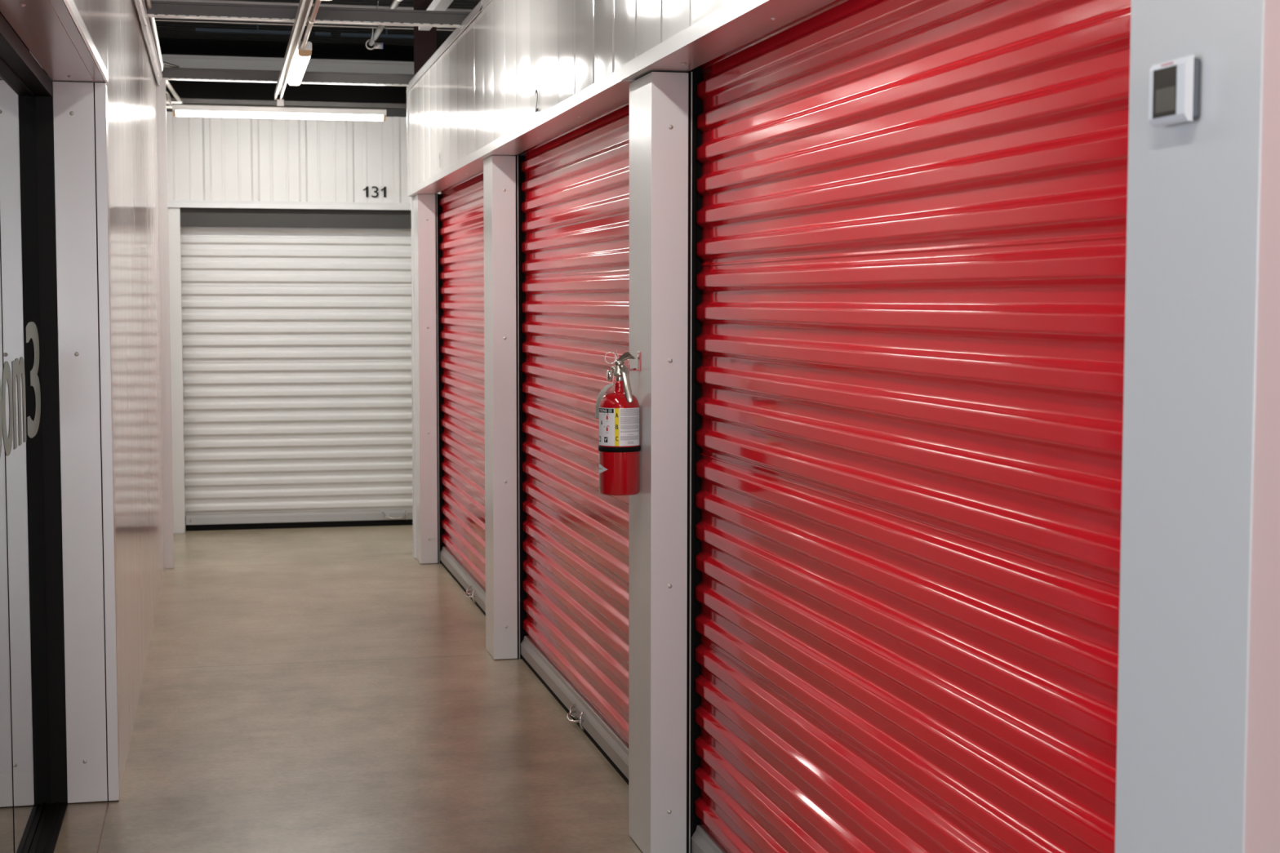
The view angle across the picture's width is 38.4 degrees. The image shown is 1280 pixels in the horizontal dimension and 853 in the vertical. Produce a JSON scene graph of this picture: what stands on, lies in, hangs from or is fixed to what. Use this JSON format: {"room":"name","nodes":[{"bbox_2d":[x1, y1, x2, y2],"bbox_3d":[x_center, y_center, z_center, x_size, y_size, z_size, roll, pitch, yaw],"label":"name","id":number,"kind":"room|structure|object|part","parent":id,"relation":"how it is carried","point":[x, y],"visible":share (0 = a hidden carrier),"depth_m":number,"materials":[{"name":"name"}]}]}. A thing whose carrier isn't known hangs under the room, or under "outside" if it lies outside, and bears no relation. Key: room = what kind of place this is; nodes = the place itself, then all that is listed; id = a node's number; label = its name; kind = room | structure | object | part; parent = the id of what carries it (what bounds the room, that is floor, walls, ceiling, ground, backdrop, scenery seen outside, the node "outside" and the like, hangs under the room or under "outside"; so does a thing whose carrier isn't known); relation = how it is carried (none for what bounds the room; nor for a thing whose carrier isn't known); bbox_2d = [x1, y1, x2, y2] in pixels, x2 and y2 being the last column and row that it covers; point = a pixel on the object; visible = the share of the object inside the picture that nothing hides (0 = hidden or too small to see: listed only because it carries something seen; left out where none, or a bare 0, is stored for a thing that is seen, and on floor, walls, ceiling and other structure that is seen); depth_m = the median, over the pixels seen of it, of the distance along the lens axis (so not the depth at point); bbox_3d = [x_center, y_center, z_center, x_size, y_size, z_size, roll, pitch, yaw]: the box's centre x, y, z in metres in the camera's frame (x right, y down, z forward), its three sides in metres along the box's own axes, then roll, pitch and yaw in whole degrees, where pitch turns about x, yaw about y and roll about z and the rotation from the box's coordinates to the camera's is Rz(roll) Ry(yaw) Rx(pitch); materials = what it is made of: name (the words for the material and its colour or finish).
{"room":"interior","nodes":[
{"label":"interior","id":0,"kind":"room"},
{"bbox_2d":[0,11,29,50],"bbox_3d":[-3.134,-0.060,4.160,3.550,2.600,2.900,-1,4,-13],"label":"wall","id":1,"kind":"structure","parent":0,"point":[0,11],"depth_m":5.79,"materials":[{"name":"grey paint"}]},
{"bbox_2d":[0,0,173,803],"bbox_3d":[-3.647,-0.305,6.355,3.738,2.785,7.432,-1,4,-13],"label":"wall","id":2,"kind":"structure","parent":0,"point":[100,60],"depth_m":5.57,"materials":[{"name":"white metal"}]},
{"bbox_2d":[0,13,67,852],"bbox_3d":[-1.528,0.141,4.387,0.097,2.170,2.356,-1,4,-13],"label":"door frame","id":3,"kind":"structure","parent":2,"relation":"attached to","point":[33,794],"depth_m":5.04,"materials":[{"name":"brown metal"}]},
{"bbox_3d":[-1.422,0.194,3.904,0.010,2.105,1.242,-1,4,-13],"label":"glass pane","id":4,"kind":"part","parent":3,"relation":"part of","materials":[{"name":"white"}]},
{"bbox_3d":[-1.536,-0.875,4.312,0.018,0.043,2.250,-1,4,-13],"label":"rail","id":5,"kind":"part","parent":3,"relation":"part of","materials":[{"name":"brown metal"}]},
{"bbox_3d":[-1.786,0.063,5.505,0.096,2.170,0.056,-1,4,-13],"label":"frame post","id":6,"kind":"part","parent":3,"relation":"part of","materials":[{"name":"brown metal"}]},
{"bbox_3d":[-1.387,-0.959,4.262,0.156,0.042,2.438,-1,4,-13],"label":"header trim","id":7,"kind":"part","parent":2,"relation":"part of","materials":[{"name":"white metal"}]},
{"bbox_3d":[-4.511,-0.541,9.934,3.660,2.760,0.030,-1,4,-13],"label":"panel","id":8,"kind":"part","parent":2,"relation":"part of","materials":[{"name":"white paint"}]},
{"bbox_3d":[-1.688,0.058,5.556,0.116,2.166,0.100,-1,4,-13],"label":"jamb trim","id":9,"kind":"part","parent":2,"relation":"part of","materials":[{"name":"white metal"}]},
{"bbox_3d":[-1.334,-1.243,4.258,0.037,0.570,2.446,-1,4,-13],"label":"wall panel","id":10,"kind":"part","parent":2,"relation":"part of","materials":[{"name":"white metal"}]},
{"bbox_3d":[-1.614,0.057,5.573,0.032,2.166,0.100,-1,4,-13],"label":"jamb trim","id":11,"kind":"part","parent":2,"relation":"part of","materials":[{"name":"white metal"}]},
{"bbox_3d":[-2.161,-0.400,7.923,0.037,2.760,4.972,-1,4,-13],"label":"wall panel","id":12,"kind":"part","parent":2,"relation":"part of","materials":[{"name":"white"}]},
{"bbox_3d":[-2.691,-0.562,10.342,0.019,2.750,0.008,-1,4,-13],"label":"corner trim","id":13,"kind":"part","parent":2,"relation":"part of","materials":[{"name":"white paint"}]},
{"bbox_3d":[-2.689,-0.566,10.362,0.073,2.755,0.034,-1,4,-13],"label":"corner trim","id":14,"kind":"part","parent":2,"relation":"part of","materials":[{"name":"white paint"}]},
{"bbox_2d":[165,80,182,103],"bbox_3d":[-2.777,-1.989,10.928,0.033,0.086,1.045,-1,4,-8],"label":"conduit","id":15,"kind":"object","parent":2,"relation":"attached to","point":[168,85],"visible":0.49,"depth_m":10.89,"materials":[{"name":"silver metal"}]},
{"bbox_2d":[144,0,163,71],"bbox_3d":[-2.068,-1.808,7.689,0.034,0.028,5.120,-1,4,-13],"label":"conduit","id":16,"kind":"object","parent":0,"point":[148,2],"visible":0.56,"depth_m":8.78,"materials":[{"name":"silver metal"}]},
{"bbox_2d":[43,69,406,103],"bbox_3d":[-3.305,-1.420,16.574,9.000,3.600,0.100,-1,4,-13],"label":"wall","id":17,"kind":"structure","parent":0,"point":[184,89],"depth_m":16.46,"materials":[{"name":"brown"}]},
{"bbox_2d":[166,97,439,533],"bbox_3d":[-2.446,-0.726,12.195,8.500,2.822,0.292,-1,4,-13],"label":"wall","id":18,"kind":"structure","parent":0,"point":[255,172],"depth_m":12.02,"materials":[{"name":"white metal"}]},
{"bbox_3d":[-2.418,-2.110,11.984,8.500,0.032,0.050,-1,4,-13],"label":"rail","id":19,"kind":"part","parent":18,"relation":"part of","materials":[{"name":"metal"}]},
{"bbox_3d":[-1.025,-1.474,12.393,4.420,0.047,0.142,-1,4,-13],"label":"header trim","id":20,"kind":"part","parent":18,"relation":"part of","materials":[{"name":"white metal"}]},
{"bbox_2d":[180,226,413,531],"bbox_3d":[-1.891,-0.521,12.297,2.301,2.400,0.069,-1,4,-13],"label":"door","id":21,"kind":"structure","parent":18,"relation":"in","point":[296,342],"depth_m":12.24,"materials":[{"name":"white paint"}]},
{"bbox_3d":[-1.657,0.613,12.418,0.146,0.020,0.045,-1,4,-13],"label":"latch handle","id":22,"kind":"part","parent":21,"relation":"part of","materials":[{"name":"silver metal"}]},
{"bbox_3d":[-1.657,0.607,12.439,0.168,0.042,0.003,-1,4,-13],"label":"latch plate","id":23,"kind":"part","parent":21,"relation":"part of","materials":[{"name":"silver metal"}]},
{"bbox_3d":[-2.419,-1.755,12.011,8.500,0.570,0.043,-1,4,-13],"label":"ribbed panel","id":24,"kind":"part","parent":18,"relation":"part of","materials":[{"name":"white metal"}]},
{"bbox_2d":[155,0,480,62],"bbox_3d":[-0.182,-2.315,2.883,9.000,0.120,28.000,-1,4,-13],"label":"ceiling","id":25,"kind":"structure","parent":0,"point":[175,37],"depth_m":14.61,"materials":[{"name":"grey"}]},
{"bbox_2d":[195,23,413,39],"bbox_3d":[-2.345,-2.858,12.961,1.540,0.190,0.040,-1,4,-13],"label":"cable tray","id":26,"kind":"object","parent":25,"relation":"attached to","point":[197,29],"visible":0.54,"depth_m":12.92,"materials":[{"name":"grey metal"}]},
{"bbox_2d":[365,0,402,49],"bbox_3d":[-0.962,-2.315,8.143,0.107,0.587,5.378,-1,4,-13],"label":"pipe","id":27,"kind":"object","parent":25,"relation":"hanging from","point":[375,37],"visible":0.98,"depth_m":10.30,"materials":[{"name":"metal"}]},
{"bbox_2d":[53,524,642,852],"bbox_3d":[-0.185,1.366,3.138,9.000,0.100,28.000,-1,4,-13],"label":"floor","id":28,"kind":"structure","parent":0,"point":[316,690],"depth_m":6.58,"materials":[{"name":"concrete"}]},
{"bbox_2d":[410,194,437,564],"bbox_3d":[-1.257,-0.275,10.691,0.118,2.126,0.267,-1,4,-13],"label":"column","id":29,"kind":"structure","parent":28,"relation":"on","point":[424,341],"depth_m":10.59,"materials":[{"name":"white metal"}]},
{"bbox_3d":[-1.326,-0.282,10.797,0.022,2.125,0.028,-1,4,-13],"label":"edge trim","id":30,"kind":"part","parent":29,"relation":"part of","materials":[{"name":"white metal"}]},
{"bbox_2d":[413,0,436,74],"bbox_3d":[-1.275,-1.032,10.984,0.120,3.600,0.130,-1,4,-13],"label":"steel column","id":31,"kind":"structure","parent":28,"relation":"on","point":[424,41],"depth_m":10.84,"materials":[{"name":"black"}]},
{"bbox_2d":[483,155,517,659],"bbox_3d":[-0.597,-0.079,7.859,0.101,2.126,0.253,-1,4,-13],"label":"column","id":32,"kind":"structure","parent":28,"relation":"on","point":[499,171],"depth_m":7.75,"materials":[{"name":"white metal"}]},
{"bbox_2d":[628,71,688,852],"bbox_3d":[0.049,0.115,5.054,0.101,2.126,0.276,-1,4,-13],"label":"column","id":33,"kind":"structure","parent":28,"relation":"on","point":[659,100],"depth_m":4.95,"materials":[{"name":"white metal"}]},
{"bbox_2d":[627,351,640,370],"bbox_3d":[-0.024,-0.173,5.016,0.052,0.061,0.024,-1,4,-20],"label":"bracket","id":34,"kind":"object","parent":33,"relation":"attached to","point":[638,357],"visible":1,"depth_m":5.01,"materials":[{"name":"red"}]},
{"bbox_2d":[595,350,640,495],"bbox_3d":[-0.057,-0.011,5.014,0.119,0.394,0.127,-1,4,-13],"label":"fire extinguisher","id":35,"kind":"object","parent":34,"relation":"hanging from","point":[618,411],"visible":1,"depth_m":4.98,"materials":[{"name":"red metal"}]},
{"bbox_2d":[599,408,617,442],"bbox_3d":[-0.090,-0.005,5.010,0.041,0.092,0.102,-1,4,-13],"label":"print","id":36,"kind":"object","parent":35,"relation":"on","point":[608,417],"depth_m":4.97,"materials":[{"name":"white paper"}]},
{"bbox_3d":[-0.040,-0.114,4.984,0.021,0.093,0.062,-2,4,-23],"label":"carry handle","id":37,"kind":"part","parent":35,"relation":"part of","materials":[{"name":"silver metal"}]},
{"bbox_3d":[-0.041,-0.184,4.980,0.011,0.039,0.085,-3,5,-39],"label":"squeeze lever","id":38,"kind":"part","parent":35,"relation":"part of","materials":[{"name":"silver metal"}]},
{"bbox_2d":[620,408,639,444],"bbox_3d":[-0.024,-0.001,4.981,0.064,0.094,0.010,-3,5,-38],"label":"print","id":39,"kind":"object","parent":35,"relation":"on","point":[629,418],"depth_m":4.97,"materials":[{"name":"grey paper"}]},
{"bbox_3d":[-0.002,-0.178,5.024,0.003,0.052,0.024,-1,4,-13],"label":"plate","id":40,"kind":"part","parent":34,"relation":"part of","materials":[{"name":"red"}]},
{"bbox_2d":[1115,0,1279,852],"bbox_3d":[0.699,0.311,2.228,0.101,2.126,0.308,-1,4,-13],"label":"wall","id":41,"kind":"structure","parent":28,"relation":"on","point":[1198,733],"depth_m":2.15,"materials":[{"name":"white paint"}]},
{"bbox_2d":[1148,54,1200,127],"bbox_3d":[0.635,-0.398,2.183,0.023,0.077,0.085,-1,4,-13],"label":"thermostat","id":42,"kind":"object","parent":41,"relation":"attached to","point":[1174,89],"visible":1,"depth_m":2.16,"materials":[{"name":"white plastic"}]},
{"bbox_3d":[0.624,-0.388,2.181,0.001,0.028,0.046,-1,4,-13],"label":"screen panel","id":43,"kind":"part","parent":42,"relation":"part of","materials":[{"name":"grey"}]},
{"bbox_2d":[405,0,835,196],"bbox_3d":[2.199,-0.124,3.804,3.812,2.786,15.230,-1,4,-13],"label":"wall","id":44,"kind":"structure","parent":0,"point":[516,76],"depth_m":6.33,"materials":[{"name":"white metal"}]},
{"bbox_2d":[155,66,415,86],"bbox_3d":[-1.918,-1.995,10.499,2.408,0.064,0.057,-1,4,-13],"label":"ceiling beam","id":45,"kind":"structure","parent":44,"relation":"on","point":[168,73],"depth_m":10.45,"materials":[{"name":"metal"}]},
{"bbox_2d":[163,61,179,67],"bbox_3d":[-2.655,-2.035,10.337,0.125,0.050,0.022,-1,4,-15],"label":"bracket","id":46,"kind":"object","parent":45,"relation":"attached to","point":[166,64],"visible":0.6,"depth_m":10.33,"materials":[{"name":"silver metal"}]},
{"bbox_2d":[144,0,470,27],"bbox_3d":[-1.387,-1.835,8.194,2.408,0.064,0.057,-1,4,-13],"label":"ceiling beam","id":47,"kind":"structure","parent":44,"relation":"on","point":[165,9],"depth_m":8.16,"materials":[{"name":"metal"}]},
{"bbox_2d":[274,0,313,100],"bbox_3d":[-0.425,-1.452,3.427,0.041,0.038,15.650,-1,4,-13],"label":"support strut","id":48,"kind":"object","parent":47,"relation":"attached to","point":[304,6],"visible":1,"depth_m":8.72,"materials":[{"name":"silver metal"}]},
{"bbox_2d":[165,89,386,120],"bbox_3d":[-2.203,-1.931,11.074,1.328,0.152,0.344,-1,4,-13],"label":"lamp","id":49,"kind":"object","parent":48,"relation":"hanging from","point":[280,111],"depth_m":11.02,"materials":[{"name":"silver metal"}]},
{"bbox_3d":[-2.791,-1.952,10.937,0.120,0.091,0.344,-1,4,-13],"label":"cable bracket","id":50,"kind":"part","parent":49,"relation":"part of","materials":[{"name":"white metal"}]},
{"bbox_3d":[-2.819,-1.935,11.060,0.120,0.040,0.030,-1,4,-13],"label":"rail","id":51,"kind":"part","parent":49,"relation":"part of","materials":[{"name":"silver metal"}]},
{"bbox_2d":[175,110,382,120],"bbox_3d":[-2.161,-1.869,11.046,1.220,0.031,0.062,-1,4,-13],"label":"diffuser","id":52,"kind":"object","parent":49,"relation":"attached to","point":[369,115],"depth_m":11.04,"materials":[{"name":"white plastic"}]},
{"bbox_2d":[288,40,311,85],"bbox_3d":[-1.757,-1.864,9.473,0.068,0.071,1.260,-1,4,-13],"label":"lamp","id":53,"kind":"object","parent":48,"relation":"hanging from","point":[302,57],"visible":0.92,"depth_m":9.21,"materials":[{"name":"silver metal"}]},
{"bbox_2d":[288,51,310,84],"bbox_3d":[-1.757,-1.845,9.475,0.062,0.031,1.220,-1,4,-13],"label":"diffuser","id":54,"kind":"object","parent":53,"relation":"attached to","point":[301,59],"depth_m":9.33,"materials":[{"name":"white plastic"}]},
{"bbox_2d":[300,0,320,48],"bbox_3d":[-1.436,-1.778,8.039,0.031,0.032,1.675,-1,4,-13],"label":"conduit","id":55,"kind":"object","parent":48,"relation":"attached to","point":[311,20],"visible":1,"depth_m":8.03,"materials":[{"name":"silver metal"}]},
{"bbox_3d":[-1.336,-1.678,10.697,0.039,0.600,0.035,-1,4,-13],"label":"corner trim","id":56,"kind":"part","parent":44,"relation":"part of","materials":[{"name":"white metal"}]},
{"bbox_2d":[418,0,453,30],"bbox_3d":[-0.713,-2.036,7.974,0.060,0.050,4.100,-1,4,-13],"label":"steel angle","id":57,"kind":"object","parent":44,"relation":"on","point":[436,5],"visible":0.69,"depth_m":9.21,"materials":[{"name":"white metal"}]},
{"bbox_2d":[435,171,485,616],"bbox_3d":[-0.857,-0.312,9.280,0.094,2.400,2.718,-1,4,-13],"label":"door","id":58,"kind":"structure","parent":44,"relation":"in","point":[459,211],"depth_m":9.73,"materials":[{"name":"red paint"}]},
{"bbox_3d":[-1.165,-0.268,10.589,0.004,2.131,0.021,-1,4,-13],"label":"guide rail","id":59,"kind":"part","parent":58,"relation":"part of","materials":[{"name":"silver metal"}]},
{"bbox_3d":[-0.861,0.849,9.266,0.045,0.020,0.146,-1,4,-13],"label":"latch handle","id":60,"kind":"part","parent":58,"relation":"part of","materials":[{"name":"silver metal"}]},
{"bbox_3d":[0.595,-0.625,11.211,3.616,2.760,0.040,-1,4,-13],"label":"panel","id":61,"kind":"part","parent":44,"relation":"part of","materials":[{"name":"white paint"}]},
{"bbox_3d":[-0.639,-1.169,7.904,0.132,0.041,5.845,-1,4,-13],"label":"header trim","id":62,"kind":"part","parent":44,"relation":"part of","materials":[{"name":"white metal"}]},
{"bbox_2d":[515,100,629,785],"bbox_3d":[-0.210,-0.117,6.470,0.094,2.400,2.684,-1,4,-13],"label":"door","id":63,"kind":"structure","parent":44,"relation":"in","point":[572,187],"depth_m":6.67,"materials":[{"name":"red paint"}]},
{"bbox_3d":[-0.514,-0.072,7.763,0.004,2.131,0.021,-1,4,-13],"label":"guide rail","id":64,"kind":"part","parent":63,"relation":"part of","materials":[{"name":"silver metal"}]},
{"bbox_3d":[-0.236,1.038,6.548,0.045,0.020,0.146,-1,4,-13],"label":"latch handle","id":65,"kind":"part","parent":63,"relation":"part of","materials":[{"name":"silver metal"}]},
{"bbox_3d":[2.270,-1.189,3.731,3.675,0.020,15.200,-1,4,-13],"label":"lid","id":66,"kind":"part","parent":44,"relation":"part of","materials":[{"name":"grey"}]},
{"bbox_3d":[1.063,-0.656,0.502,0.134,0.040,9.388,-1,4,-13],"label":"header trim","id":67,"kind":"part","parent":44,"relation":"part of","materials":[{"name":"white metal"}]},
{"bbox_2d":[686,0,1131,852],"bbox_3d":[0.438,0.078,3.657,0.094,2.400,2.678,-1,4,-13],"label":"door","id":68,"kind":"structure","parent":44,"relation":"in","point":[907,219],"depth_m":3.43,"materials":[{"name":"red paint"}]},
{"bbox_3d":[0.134,0.123,4.946,0.004,2.131,0.021,-1,4,-13],"label":"guide rail","id":69,"kind":"part","parent":68,"relation":"part of","materials":[{"name":"silver metal"}]},
{"bbox_3d":[-4.609,-0.463,1.993,0.120,3.700,28.000,-1,4,-13],"label":"wall","id":70,"kind":"structure","parent":0,"visible":0},
{"bbox_2d":[29,50,413,74],"bbox_3d":[-2.671,-2.686,13.721,8.800,0.122,0.080,-1,4,-13],"label":"ceiling beam","id":71,"kind":"structure","parent":70,"relation":"attached to","point":[181,60],"depth_m":13.69,"materials":[{"name":"white"}]},
{"bbox_2d":[148,0,471,31],"bbox_3d":[-2.089,-2.511,11.193,8.800,0.122,0.080,-1,4,-13],"label":"roof purlin","id":72,"kind":"structure","parent":70,"relation":"attached to","point":[162,19],"depth_m":11.15,"materials":[{"name":"white"}]}
]}

